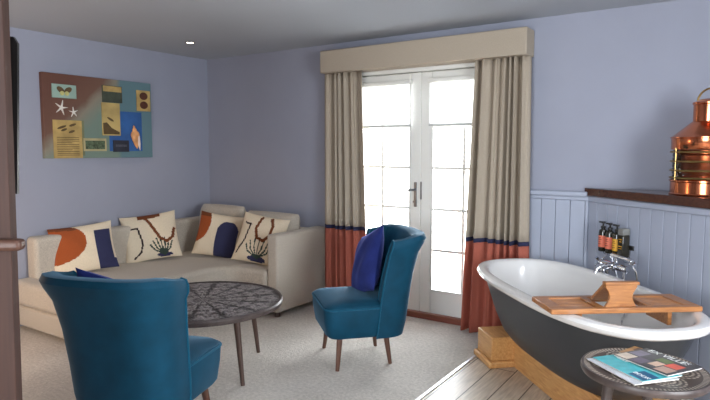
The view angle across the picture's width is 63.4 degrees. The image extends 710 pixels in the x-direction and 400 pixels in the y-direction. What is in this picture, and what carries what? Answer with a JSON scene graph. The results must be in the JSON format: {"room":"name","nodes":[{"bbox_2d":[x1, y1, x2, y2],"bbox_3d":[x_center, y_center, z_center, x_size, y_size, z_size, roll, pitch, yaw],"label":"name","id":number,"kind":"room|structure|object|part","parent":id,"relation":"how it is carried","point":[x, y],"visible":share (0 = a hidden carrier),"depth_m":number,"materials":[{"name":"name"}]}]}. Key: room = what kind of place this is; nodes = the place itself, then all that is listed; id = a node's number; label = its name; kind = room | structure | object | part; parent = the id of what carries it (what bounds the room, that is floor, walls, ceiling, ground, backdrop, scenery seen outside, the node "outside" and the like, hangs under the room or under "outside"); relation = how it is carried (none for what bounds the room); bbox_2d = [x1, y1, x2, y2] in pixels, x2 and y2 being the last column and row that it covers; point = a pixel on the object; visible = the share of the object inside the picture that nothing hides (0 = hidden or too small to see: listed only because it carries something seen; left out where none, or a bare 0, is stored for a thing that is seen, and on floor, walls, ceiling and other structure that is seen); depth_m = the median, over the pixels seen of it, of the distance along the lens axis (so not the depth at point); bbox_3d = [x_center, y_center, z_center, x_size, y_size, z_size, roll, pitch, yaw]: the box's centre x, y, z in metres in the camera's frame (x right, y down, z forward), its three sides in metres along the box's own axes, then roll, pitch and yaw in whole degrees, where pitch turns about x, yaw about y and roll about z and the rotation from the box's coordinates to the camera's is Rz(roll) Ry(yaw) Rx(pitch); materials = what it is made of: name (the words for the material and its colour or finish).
{"room":"hotel room","nodes":[
{"label":"hotel room","id":0,"kind":"room"},
{"bbox_2d":[10,27,209,325],"bbox_3d":[-3.447,-0.026,3.720,0.200,2.520,6.350,3,6,34],"label":"wall","id":1,"kind":"structure","parent":0,"point":[55,193],"depth_m":5.30,"materials":[{"name":"purple paint"}]},
{"bbox_2d":[39,72,152,157],"bbox_3d":[-2.271,-0.734,5.158,0.082,0.709,1.048,3,6,34],"label":"collage","id":2,"kind":"object","parent":1,"relation":"attached to","point":[82,116],"visible":1,"depth_m":5.09,"materials":[{"name":"paper"}]},
{"bbox_2d":[9,0,675,59],"bbox_3d":[-0.626,-1.208,1.893,6.800,0.150,6.650,3,6,34],"label":"ceiling","id":3,"kind":"structure","parent":0,"point":[218,29],"depth_m":4.23,"materials":[{"name":"paint"}]},
{"bbox_2d":[20,301,694,399],"bbox_3d":[-0.710,1.329,1.989,6.800,0.120,6.350,3,6,34],"label":"floor","id":4,"kind":"structure","parent":0,"point":[292,363],"depth_m":3.83,"materials":[{"name":"carpet"}]},
{"bbox_2d":[0,0,25,399],"bbox_3d":[-1.425,0.103,1.696,0.864,2.372,0.128,-1,5,-8],"label":"door","id":5,"kind":"structure","parent":4,"relation":"on","point":[10,343],"depth_m":1.75,"materials":[{"name":"brown wood"}]},
{"bbox_3d":[-1.163,0.133,1.695,0.346,0.039,0.048,-1,5,-8],"label":"handle","id":6,"kind":"part","parent":5,"relation":"part of","materials":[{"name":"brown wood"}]},
{"bbox_2d":[39,270,221,399],"bbox_3d":[-1.047,0.752,2.801,0.659,0.893,0.724,1,5,15],"label":"chair","id":7,"kind":"object","parent":4,"relation":"on","point":[125,339],"visible":1,"depth_m":2.53,"materials":[{"name":"teal fabric"}]},
{"bbox_2d":[75,267,111,278],"bbox_3d":[-1.105,0.564,2.738,0.558,0.517,0.225,1,5,15],"label":"pillow","id":8,"kind":"object","parent":7,"relation":"on","point":[80,273],"visible":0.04,"depth_m":2.65,"materials":[{"name":"blue fabric"}]},
{"bbox_3d":[-1.022,0.852,2.902,0.544,0.242,0.522,1,5,15],"label":"seat","id":9,"kind":"part","parent":7,"relation":"part of","materials":[{"name":"teal fabric"}]},
{"bbox_3d":[-0.781,1.066,3.023,0.072,0.228,0.041,-3,6,-30],"label":"leg","id":10,"kind":"part","parent":7,"relation":"part of","materials":[{"name":"brown wood"}]},
{"bbox_2d":[18,204,324,338],"bbox_3d":[-1.516,0.562,5.008,1.590,0.884,2.090,3,6,34],"label":"sofa","id":11,"kind":"object","parent":4,"relation":"on","point":[295,268],"visible":0.45,"depth_m":5.03,"materials":[{"name":"beige fabric"}]},
{"bbox_2d":[47,220,118,272],"bbox_3d":[-2.301,0.409,4.874,0.523,0.436,0.220,-3,6,-34],"label":"pillow","id":12,"kind":"object","parent":11,"relation":"on","point":[86,247],"visible":0.94,"depth_m":4.83,"materials":[{"name":"beige fabric"}]},
{"bbox_3d":[-2.078,0.481,5.456,0.150,0.503,1.945,3,6,34],"label":"backrest","id":13,"kind":"part","parent":11,"relation":"part of","materials":[{"name":"beige fabric"}]},
{"bbox_2d":[18,251,267,314],"bbox_3d":[-1.571,0.695,5.038,1.457,0.195,2.060,3,6,34],"label":"seat cushion","id":14,"kind":"object","parent":11,"relation":"on","point":[193,267],"depth_m":4.98,"materials":[{"name":"beige fabric"}]},
{"bbox_2d":[119,210,181,262],"bbox_3d":[-1.917,0.347,5.402,0.551,0.477,0.208,-2,5,-20],"label":"pillow","id":15,"kind":"object","parent":11,"relation":"on","point":[154,236],"visible":0.95,"depth_m":5.35,"materials":[{"name":"beige fabric"}]},
{"bbox_2d":[192,211,243,257],"bbox_3d":[-1.321,0.343,5.576,0.499,0.465,0.204,1,5,7],"label":"pillow","id":16,"kind":"object","parent":11,"relation":"on","point":[217,235],"visible":0.94,"depth_m":5.52,"materials":[{"name":"beige fabric"}]},
{"bbox_2d":[198,204,245,228],"bbox_3d":[-1.355,0.276,5.842,0.640,0.485,0.230,3,6,34],"label":"cushion","id":17,"kind":"object","parent":11,"relation":"on","point":[221,209],"depth_m":5.73,"materials":[{"name":"beige fabric"}]},
{"bbox_2d":[231,211,289,265],"bbox_3d":[-0.859,0.361,5.233,0.516,0.488,0.220,2,5,18],"label":"pillow","id":18,"kind":"object","parent":11,"relation":"on","point":[252,243],"visible":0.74,"depth_m":5.19,"materials":[{"name":"beige fabric"}]},
{"bbox_2d":[249,210,299,230],"bbox_3d":[-0.795,0.326,5.468,0.690,0.451,0.227,3,6,34],"label":"cushion","id":19,"kind":"object","parent":11,"relation":"on","point":[294,224],"depth_m":5.31,"materials":[{"name":"beige fabric"}]},
{"bbox_3d":[-0.514,0.607,5.182,0.118,0.675,0.690,3,6,34],"label":"armrest","id":20,"kind":"part","parent":11,"relation":"part of","materials":[{"name":"beige fabric"}]},
{"bbox_2d":[187,281,282,385],"bbox_3d":[-0.981,0.877,3.730,1.024,0.482,1.024,3,6,34],"label":"coffee table","id":21,"kind":"object","parent":4,"relation":"on","point":[209,303],"visible":0.65,"depth_m":3.62,"materials":[{"name":"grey wood"}]},
{"bbox_3d":[-0.709,0.915,3.518,0.087,0.443,0.044,3,6,34],"label":"leg","id":22,"kind":"part","parent":21,"relation":"part of","materials":[{"name":"brown wood"}]},
{"bbox_3d":[-0.714,0.868,4.050,0.044,0.444,0.098,3,6,34],"label":"leg","id":23,"kind":"part","parent":21,"relation":"part of","materials":[{"name":"brown wood"}]},
{"bbox_2d":[312,224,425,371],"bbox_3d":[0.090,0.648,3.991,0.724,0.893,0.659,-1,5,-14],"label":"chair","id":24,"kind":"object","parent":4,"relation":"on","point":[348,312],"visible":0.88,"depth_m":3.74,"materials":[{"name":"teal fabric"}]},
{"bbox_3d":[-0.208,0.968,4.158,0.072,0.228,0.041,3,6,31],"label":"leg","id":25,"kind":"part","parent":24,"relation":"part of","materials":[{"name":"brown wood"}]},
{"bbox_3d":[-0.107,1.002,3.759,0.041,0.228,0.072,3,6,30],"label":"leg","id":26,"kind":"part","parent":24,"relation":"part of","materials":[{"name":"brown wood"}]},
{"bbox_3d":[-0.002,0.758,3.978,0.522,0.242,0.544,-1,5,-14],"label":"seat","id":27,"kind":"part","parent":24,"relation":"part of","materials":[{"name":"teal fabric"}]},
{"bbox_2d":[351,224,383,291],"bbox_3d":[0.088,0.441,4.075,0.189,0.570,0.585,-2,5,-17],"label":"pillow","id":28,"kind":"object","parent":24,"relation":"on","point":[366,270],"visible":0.97,"depth_m":3.92,"materials":[{"name":"blue fabric"}]},
{"bbox_3d":[0.136,0.964,4.202,0.041,0.228,0.070,3,6,30],"label":"leg","id":29,"kind":"part","parent":24,"relation":"part of","materials":[{"name":"brown wood"}]},
{"bbox_3d":[0.217,0.992,3.882,0.070,0.228,0.041,3,6,31],"label":"leg","id":30,"kind":"part","parent":24,"relation":"part of","materials":[{"name":"brown wood"}]},
{"bbox_3d":[0.262,0.541,4.025,0.370,0.686,0.659,-1,5,-14],"label":"backrest","id":31,"kind":"part","parent":24,"relation":"part of","materials":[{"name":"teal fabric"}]},
{"bbox_2d":[415,354,475,399],"bbox_3d":[-0.539,1.266,1.977,0.024,0.006,6.130,3,6,34],"label":"trim","id":32,"kind":"structure","parent":4,"relation":"on","point":[428,391],"depth_m":3.61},
{"bbox_2d":[474,326,668,399],"bbox_3d":[1.250,1.048,3.352,0.586,0.203,1.520,-1,5,-10],"label":"cradle","id":33,"kind":"object","parent":4,"relation":"on","point":[496,348],"visible":0.49,"depth_m":3.72,"materials":[{"name":"brown wood"}]},
{"bbox_3d":[1.147,1.074,3.963,0.586,0.045,0.290,-1,5,-10],"label":"plinth moulding","id":34,"kind":"part","parent":33,"relation":"part of","materials":[{"name":"brown wood"}]},
{"bbox_2d":[477,258,709,399],"bbox_3d":[1.250,0.717,3.323,0.806,0.458,1.714,-1,5,-10],"label":"bathtub","id":35,"kind":"object","parent":33,"relation":"on","point":[559,343],"visible":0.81,"depth_m":3.06,"materials":[{"name":"grey ceramic"}]},
{"bbox_2d":[491,268,687,327],"bbox_3d":[1.250,0.728,3.324,0.646,0.359,1.540,-1,5,-10],"label":"basin","id":36,"kind":"object","parent":35,"relation":"in","point":[532,281],"depth_m":3.63,"materials":[{"name":"white ceramic"}]},
{"bbox_2d":[532,280,702,324],"bbox_3d":[1.285,0.491,2.846,0.744,0.222,0.250,0,5,-4],"label":"caddy","id":37,"kind":"object","parent":35,"relation":"on","point":[619,297],"visible":0.99,"depth_m":2.75,"materials":[{"name":"brown wood"}]},
{"bbox_3d":[1.265,0.449,2.825,0.156,0.115,0.134,0,5,-4],"label":"slanted panel","id":38,"kind":"part","parent":37,"relation":"part of","materials":[{"name":"brown wood"}]},
{"bbox_3d":[1.285,0.514,2.848,0.744,0.026,0.250,0,5,-4],"label":"tray frame","id":39,"kind":"part","parent":37,"relation":"part of","materials":[{"name":"brown wood"}]},
{"bbox_2d":[594,253,637,280],"bbox_3d":[1.607,0.732,3.658,0.210,0.779,0.377,-1,5,-10],"label":"mixer","id":40,"kind":"object","parent":4,"relation":"on","point":[605,266],"visible":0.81,"depth_m":3.61,"materials":[{"name":"silver metal"}]},
{"bbox_3d":[1.628,0.409,3.789,0.076,0.076,0.071,-1,5,-10],"label":"cross handle","id":41,"kind":"part","parent":40,"relation":"part of","materials":[{"name":"silver metal"}]},
{"bbox_3d":[1.580,0.429,3.630,0.156,0.062,0.026,-1,5,-10],"label":"spout","id":42,"kind":"part","parent":40,"relation":"part of","materials":[{"name":"silver metal"}]},
{"bbox_3d":[1.607,0.441,3.655,0.094,0.076,0.076,-1,5,-10],"label":"cross handle","id":43,"kind":"part","parent":40,"relation":"part of","materials":[{"name":"silver metal"}]},
{"bbox_2d":[581,348,709,399],"bbox_3d":[1.142,0.951,2.294,0.468,0.582,0.468,2,5,19],"label":"side table","id":44,"kind":"object","parent":4,"relation":"on","point":[693,384],"visible":0.51,"depth_m":2.14,"materials":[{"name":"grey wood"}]},
{"bbox_3d":[0.986,0.965,2.306,0.094,0.553,0.041,0,5,4],"label":"leg","id":45,"kind":"part","parent":44,"relation":"part of","materials":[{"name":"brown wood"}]},
{"bbox_2d":[619,346,642,352],"bbox_3d":[1.213,0.646,2.365,0.120,0.011,0.200,-3,6,-34],"label":"magazine","id":46,"kind":"object","parent":44,"relation":"on","point":[634,347],"visible":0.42,"depth_m":2.44,"materials":[{"name":"paper"}]},
{"bbox_2d":[587,358,678,384],"bbox_3d":[1.079,0.660,2.247,0.200,0.005,0.270,-1,5,-15],"label":"magazine","id":47,"kind":"object","parent":44,"relation":"on","point":[625,377],"visible":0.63,"depth_m":2.16,"materials":[{"name":"paper"}]},
{"bbox_2d":[593,354,682,382],"bbox_3d":[1.102,0.653,2.255,0.190,0.006,0.260,-2,5,-18],"label":"magazine","id":48,"kind":"object","parent":47,"relation":"on","point":[637,372],"visible":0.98,"depth_m":2.22,"materials":[{"name":"paper"}]},
{"bbox_2d":[614,348,702,376],"bbox_3d":[1.199,0.641,2.285,0.190,0.012,0.250,-2,5,-23],"label":"magazine","id":49,"kind":"object","parent":48,"relation":"on","point":[663,364],"visible":1,"depth_m":2.27,"materials":[{"name":"paper"}]},
{"bbox_2d":[615,352,636,358],"bbox_3d":[1.108,0.635,2.345,0.063,0.001,0.058,-2,5,-23],"label":"picture","id":50,"kind":"object","parent":49,"relation":"on","point":[624,355],"depth_m":2.35},
{"bbox_2d":[629,357,649,362],"bbox_3d":[1.137,0.639,2.292,0.063,0.002,0.050,-2,5,-23],"label":"picture","id":51,"kind":"object","parent":49,"relation":"on","point":[631,359],"depth_m":2.29},
{"bbox_2d":[629,350,649,355],"bbox_3d":[1.177,0.633,2.372,0.066,0.001,0.052,-2,5,-23],"label":"picture","id":52,"kind":"object","parent":49,"relation":"on","point":[635,352],"depth_m":2.37},
{"bbox_2d":[648,361,665,365],"bbox_3d":[1.181,0.642,2.250,0.053,0.002,0.040,-2,5,-23],"label":"picture","id":53,"kind":"object","parent":49,"relation":"on","point":[650,363],"depth_m":2.25},
{"bbox_2d":[653,366,675,372],"bbox_3d":[1.178,0.646,2.184,0.057,0.004,0.060,-2,5,-23],"label":"picture","id":54,"kind":"object","parent":49,"relation":"on","point":[659,369],"depth_m":2.19},
{"bbox_2d":[655,358,674,363],"bbox_3d":[1.229,0.639,2.280,0.044,0.003,0.058,-2,5,-23],"label":"picture","id":55,"kind":"object","parent":49,"relation":"on","point":[660,360],"depth_m":2.28},
{"bbox_2d":[664,364,684,369],"bbox_3d":[1.233,0.643,2.215,0.053,0.004,0.055,-2,5,-23],"label":"picture","id":56,"kind":"object","parent":49,"relation":"on","point":[669,366],"depth_m":2.22},
{"bbox_2d":[207,0,709,262],"bbox_3d":[1.147,-0.106,4.633,6.800,2.520,0.300,3,6,34],"label":"wall","id":57,"kind":"structure","parent":0,"point":[611,88],"depth_m":4.17,"materials":[{"name":"purple paint"}]},
{"bbox_2d":[362,80,412,127],"bbox_3d":[0.220,-0.825,4.979,0.612,0.388,0.044,3,6,34],"label":"roller blind","id":58,"kind":"object","parent":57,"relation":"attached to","point":[385,104],"visible":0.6,"depth_m":4.94,"materials":[{"name":"white fabric"}]},
{"bbox_3d":[0.220,-1.000,4.963,0.612,0.035,0.044,3,6,34],"label":"head rail","id":59,"kind":"part","parent":58,"relation":"part of","materials":[{"name":"white paint"}]},
{"bbox_2d":[362,73,421,310],"bbox_3d":[0.230,-0.070,5.059,0.760,2.022,0.114,3,6,34],"label":"door","id":60,"kind":"structure","parent":57,"relation":"in","point":[415,131],"depth_m":4.89,"materials":[{"name":"white paint"}]},
{"bbox_3d":[0.448,-0.087,4.878,0.129,0.017,0.059,3,6,34],"label":"lever handle","id":61,"kind":"part","parent":60,"relation":"part of","materials":[{"name":"metal"}]},
{"bbox_2d":[362,62,474,76],"bbox_3d":[0.573,-0.063,4.886,1.690,2.150,0.130,3,6,34],"label":"trim","id":62,"kind":"structure","parent":57,"relation":"attached to","point":[462,65],"depth_m":4.78,"materials":[{"name":"white paint"}]},
{"bbox_2d":[320,26,533,73],"bbox_3d":[0.505,-1.188,4.677,1.851,0.195,0.181,3,6,34],"label":"pelmet","id":63,"kind":"object","parent":57,"relation":"attached to","point":[511,42],"visible":0.91,"depth_m":4.51,"materials":[{"name":"beige fabric"}]},
{"bbox_2d":[325,71,365,287],"bbox_3d":[-0.078,-0.073,5.143,0.526,2.110,0.113,3,6,34],"label":"curtain","id":64,"kind":"object","parent":63,"relation":"hanging from","point":[345,218],"visible":0.82,"depth_m":5.14,"materials":[{"name":"beige fabric"}]},
{"bbox_3d":[-0.078,0.622,5.204,0.525,0.714,0.113,3,6,34],"label":"hem panel","id":65,"kind":"part","parent":64,"relation":"part of","materials":[{"name":"fabric"}]},
{"bbox_2d":[460,56,531,332],"bbox_3d":[1.063,-0.006,4.373,0.544,2.110,0.122,3,6,34],"label":"curtain","id":66,"kind":"object","parent":63,"relation":"hanging from","point":[498,203],"visible":0.85,"depth_m":4.35,"materials":[{"name":"beige fabric"}]},
{"bbox_3d":[1.063,0.689,4.433,0.544,0.714,0.122,3,6,34],"label":"hem panel","id":67,"kind":"part","parent":66,"relation":"part of","materials":[{"name":"fabric"}]},
{"bbox_2d":[406,309,460,325],"bbox_3d":[0.578,0.982,4.985,1.570,0.052,0.150,3,6,34],"label":"trim","id":68,"kind":"structure","parent":57,"relation":"attached to","point":[411,313],"depth_m":4.84,"materials":[{"name":"brown wood"}]},
{"bbox_2d":[420,68,474,317],"bbox_3d":[0.880,-0.035,4.660,0.763,2.022,0.053,3,6,34],"label":"door","id":69,"kind":"structure","parent":57,"relation":"in","point":[446,303],"depth_m":4.79,"materials":[{"name":"white paint"}]},
{"bbox_3d":[0.557,-0.079,4.848,0.014,0.150,0.008,3,6,34],"label":"keep plate","id":70,"kind":"part","parent":69,"relation":"part of","materials":[{"name":"metal"}]},
{"bbox_2d":[428,75,473,125],"bbox_3d":[0.856,-0.787,4.553,0.612,0.388,0.044,3,6,34],"label":"roller blind","id":71,"kind":"object","parent":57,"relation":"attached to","point":[450,98],"visible":0.61,"depth_m":4.60,"materials":[{"name":"white fabric"}]},
{"bbox_3d":[0.856,-0.963,4.537,0.612,0.035,0.044,3,6,34],"label":"head rail","id":72,"kind":"part","parent":71,"relation":"part of","materials":[{"name":"white paint"}]},
{"bbox_2d":[529,198,588,267],"bbox_3d":[1.488,0.531,4.266,0.433,1.075,0.018,3,6,34],"label":"wall panel","id":73,"kind":"object","parent":57,"relation":"attached to","point":[557,232],"depth_m":4.22,"materials":[{"name":"blue paint"}]},
{"bbox_2d":[530,189,587,200],"bbox_3d":[1.479,-0.036,4.204,0.435,0.065,0.048,3,6,34],"label":"trim","id":74,"kind":"structure","parent":57,"relation":"attached to","point":[539,194],"depth_m":4.18,"materials":[{"name":"blue paint"}]},
{"bbox_2d":[586,202,709,399],"bbox_3d":[2.164,0.668,2.691,0.020,1.075,3.100,-2,5,-18],"label":"wall panel","id":75,"kind":"object","parent":57,"relation":"attached to","point":[671,252],"visible":0.38,"depth_m":3.47,"materials":[{"name":"blue paint"}]},
{"bbox_2d":[603,245,633,262],"bbox_3d":[1.757,0.348,3.845,0.016,0.117,0.270,-2,5,-18],"label":"bracket","id":76,"kind":"object","parent":75,"relation":"attached to","point":[631,248],"visible":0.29,"depth_m":3.74,"materials":[{"name":"metal"}]},
{"bbox_2d":[598,221,606,251],"bbox_3d":[1.693,0.248,3.923,0.057,0.202,0.058,2,5,25],"label":"pump bottle","id":77,"kind":"object","parent":76,"relation":"attached to","point":[601,237],"visible":0.92,"depth_m":3.90,"materials":[{"name":"plastic"}]},
{"bbox_2d":[605,223,613,253],"bbox_3d":[1.713,0.256,3.863,0.057,0.202,0.058,2,5,25],"label":"pump bottle","id":78,"kind":"object","parent":76,"relation":"attached to","point":[608,235],"visible":0.91,"depth_m":3.84,"materials":[{"name":"plastic"}]},
{"bbox_2d":[612,224,619,253],"bbox_3d":[1.733,0.265,3.803,0.057,0.202,0.058,2,5,25],"label":"pump bottle","id":79,"kind":"object","parent":76,"relation":"attached to","point":[615,234],"visible":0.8,"depth_m":3.79,"materials":[{"name":"yellow plastic"}]},
{"bbox_2d":[617,228,629,256],"bbox_3d":[1.752,0.280,3.750,0.057,0.188,0.048,-2,5,-18],"label":"soap dispenser","id":80,"kind":"object","parent":76,"relation":"attached to","point":[623,233],"visible":0.88,"depth_m":3.73,"materials":[{"name":"black plastic"}]},
{"bbox_2d":[585,188,709,208],"bbox_3d":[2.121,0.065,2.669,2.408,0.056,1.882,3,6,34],"label":"wall shelf","id":81,"kind":"object","parent":75,"relation":"on","point":[651,196],"visible":0.96,"depth_m":3.58,"materials":[{"name":"brown wood"}]},
{"bbox_2d":[668,88,709,196],"bbox_3d":[2.111,-0.350,3.434,0.403,0.637,0.403,-4,6,-36],"label":"lantern","id":82,"kind":"object","parent":81,"relation":"on","point":[690,176],"visible":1,"depth_m":3.36,"materials":[{"name":"orange metal"}]},
{"bbox_3d":[2.111,-0.213,3.446,0.371,0.178,0.371,-4,6,-36],"label":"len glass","id":83,"kind":"part","parent":82,"relation":"part of","materials":[{"name":"clear glass"}]},
{"bbox_2d":[670,121,709,149],"bbox_3d":[2.111,-0.384,3.431,0.403,0.166,0.403,-4,6,-36],"label":"hood","id":84,"kind":"object","parent":82,"relation":"attached to","point":[696,135],"depth_m":3.34,"materials":[{"name":"orange metal"}]},
{"bbox_3d":[2.111,-0.211,3.446,0.296,0.173,0.296,-4,6,-36],"label":"burner","id":85,"kind":"part","parent":82,"relation":"part of","materials":[{"name":"orange metal"}]},
{"bbox_3d":[2.111,-0.624,3.410,0.012,0.088,0.155,-4,6,-36],"label":"carry handle","id":86,"kind":"part","parent":82,"relation":"part of","materials":[{"name":"gold metal"}]},
{"bbox_2d":[588,196,709,216],"bbox_3d":[2.157,0.118,2.642,0.034,0.042,3.100,-2,5,-18],"label":"trim","id":87,"kind":"structure","parent":57,"relation":"attached to","point":[637,204],"depth_m":3.55,"materials":[{"name":"blue paint"}]},
{"label":"outside","id":88,"kind":"structure","parent":0,"visible":0},
{"bbox_2d":[366,220,465,292],"bbox_3d":[4.889,0.647,10.640,22.000,0.140,13.700,3,6,34],"label":"ground","id":89,"kind":"structure","parent":88,"point":[446,267],"depth_m":8.03,"materials":[{"name":"white"}]},
{"bbox_2d":[364,163,468,227],"bbox_3d":[4.317,0.048,9.734,18.000,1.210,0.250,3,6,34],"label":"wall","id":90,"kind":"structure","parent":89,"relation":"on","point":[447,184],"depth_m":11.78,"materials":[{"name":"white"}]}
]}

